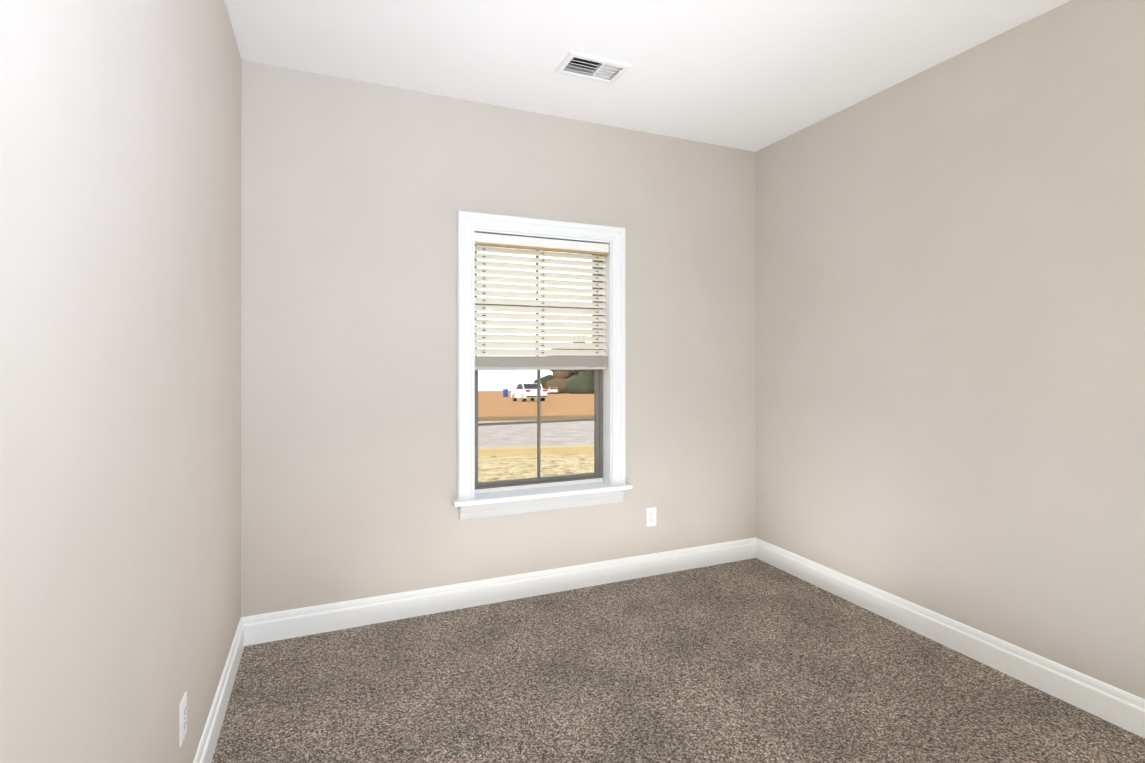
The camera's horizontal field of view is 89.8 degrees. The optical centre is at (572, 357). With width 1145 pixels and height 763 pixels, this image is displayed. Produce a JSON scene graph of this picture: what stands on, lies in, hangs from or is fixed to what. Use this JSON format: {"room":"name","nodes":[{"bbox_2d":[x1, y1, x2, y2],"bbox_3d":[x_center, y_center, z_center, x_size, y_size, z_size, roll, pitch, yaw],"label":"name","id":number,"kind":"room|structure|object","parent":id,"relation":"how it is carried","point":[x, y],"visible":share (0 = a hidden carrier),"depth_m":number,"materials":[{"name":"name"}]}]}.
{"room":"empty bedroom","nodes":[
{"label":"empty bedroom","id":0,"kind":"room"},
{"bbox_2d":[0,0,241,762],"bbox_3d":[-0.893,-0.027,0.902,0.200,2.740,4.200,0,0,-23],"label":"wall","id":1,"kind":"structure","parent":0,"point":[120,368],"depth_m":1.09,"materials":[{"name":"beige paint"}]},
{"bbox_2d":[179,691,186,746],"bbox_3d":[-1.076,0.999,1.588,0.007,0.117,0.072,0,0,-23],"label":"electrical outlet","id":2,"kind":"object","parent":1,"relation":"attached to","point":[182,718],"visible":0.98,"depth_m":1.57,"materials":[{"name":"white plastic"}]},
{"bbox_2d":[193,616,248,762],"bbox_3d":[-0.793,1.277,0.941,0.017,0.131,3.800,0,0,-23],"label":"baseboard","id":3,"kind":"structure","parent":1,"relation":"attached to","point":[210,735],"depth_m":2.13,"materials":[{"name":"white wood"}]},
{"bbox_2d":[241,60,755,616],"bbox_3d":[-0.195,-0.021,3.378,3.037,2.740,0.200,0,0,-23],"label":"wall","id":4,"kind":"structure","parent":0,"point":[355,196],"depth_m":3.02,"materials":[{"name":"beige paint"}]},
{"bbox_2d":[249,537,756,644],"bbox_3d":[-0.155,1.283,3.275,2.970,0.131,0.017,0,0,-23],"label":"baseboard","id":5,"kind":"structure","parent":4,"relation":"attached to","point":[286,624],"depth_m":3.12,"materials":[{"name":"white wood"}]},
{"bbox_2d":[452,211,631,519],"bbox_3d":[-0.175,0.046,3.341,1.073,1.660,0.225,0,0,-23],"label":"window","id":6,"kind":"structure","parent":4,"relation":"in","point":[604,482],"depth_m":3.33,"materials":[{"name":"white wood"}]},
{"bbox_2d":[475,232,608,369],"bbox_3d":[-0.172,-0.304,3.333,0.819,0.756,0.070,0,0,-23],"label":"window blinds","id":7,"kind":"object","parent":6,"relation":"attached to","point":[549,355],"visible":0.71,"depth_m":3.32,"materials":[{"name":"white plastic"}]},
{"bbox_2d":[646,507,655,526],"bbox_3d":[0.489,0.989,3.557,0.072,0.117,0.007,0,0,-23],"label":"electrical outlet","id":8,"kind":"object","parent":4,"relation":"attached to","point":[650,516],"visible":1,"depth_m":3.55,"materials":[{"name":"white plastic"}]},
{"bbox_2d":[225,0,1069,151],"bbox_3d":[0.594,-1.466,1.544,3.437,0.140,4.200,0,0,-23],"label":"ceiling","id":9,"kind":"structure","parent":0,"point":[753,75],"depth_m":2.60,"materials":[{"name":"white paint"}]},
{"bbox_2d":[554,51,631,84],"bbox_3d":[0.098,-1.394,2.765,0.320,0.022,0.200,0,0,-23],"label":"ceiling vent","id":10,"kind":"object","parent":9,"relation":"in","point":[603,67],"visible":1,"depth_m":2.72,"materials":[{"name":"white metal"}]},
{"bbox_2d":[211,558,1144,762],"bbox_3d":[0.594,1.404,1.537,3.437,0.120,4.200,0,0,-23],"label":"floor","id":11,"kind":"structure","parent":0,"point":[754,660],"depth_m":2.32,"materials":[{"name":"carpet"}]},
{"bbox_2d":[755,0,1144,698],"bbox_3d":[2.081,-0.024,2.179,0.200,2.740,4.200,0,0,-23],"label":"wall","id":12,"kind":"structure","parent":0,"point":[951,338],"depth_m":2.56,"materials":[{"name":"beige paint"}]},
{"bbox_2d":[757,538,1144,737],"bbox_3d":[1.982,1.280,2.133,0.017,0.131,3.800,0,0,-23],"label":"baseboard","id":13,"kind":"structure","parent":12,"relation":"attached to","point":[1123,709],"depth_m":2.54,"materials":[{"name":"white wood"}]},
{"label":"outside","id":14,"kind":"structure","parent":0,"visible":0},
{"bbox_2d":[478,391,593,481],"bbox_3d":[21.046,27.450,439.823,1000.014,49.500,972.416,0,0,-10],"label":"ground","id":15,"kind":"structure","parent":14,"point":[515,440],"depth_m":12.23,"materials":[{"name":"brown soil"}]},
{"bbox_2d":[503,389,507,396],"bbox_3d":[-7.889,4.231,67.729,0.616,0.945,0.616,0,0,-23],"label":"drum","id":16,"kind":"object","parent":15,"relation":"on","point":[505,395],"depth_m":67.47,"materials":[{"name":"blue plastic"}]},
{"bbox_2d":[511,383,546,401],"bbox_3d":[-3.175,2.526,41.200,1.840,1.260,3.990,0,-3,-21],"label":"car","id":17,"kind":"object","parent":15,"relation":"on","point":[530,387],"depth_m":40.09,"materials":[{"name":"white paint"}]},
{"bbox_2d":[478,415,593,455],"bbox_3d":[16.405,1.629,15.786,200.000,0.100,5.640,0,0,-10],"label":"kerb","id":18,"kind":"object","parent":15,"relation":"on","point":[500,451],"depth_m":9.98,"materials":[{"name":"beige concrete"}]},
{"bbox_2d":[547,387,557,393],"bbox_3d":[-3.806,6.309,107.985,1.840,1.260,3.990,0,-3,-10],"label":"car","id":19,"kind":"object","parent":15,"relation":"on","point":[549,390],"depth_m":106.45,"materials":[{"name":"white paint"}]},
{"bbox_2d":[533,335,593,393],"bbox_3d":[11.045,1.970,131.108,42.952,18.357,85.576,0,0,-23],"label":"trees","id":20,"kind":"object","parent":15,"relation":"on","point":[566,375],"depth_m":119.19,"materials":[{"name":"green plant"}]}
]}

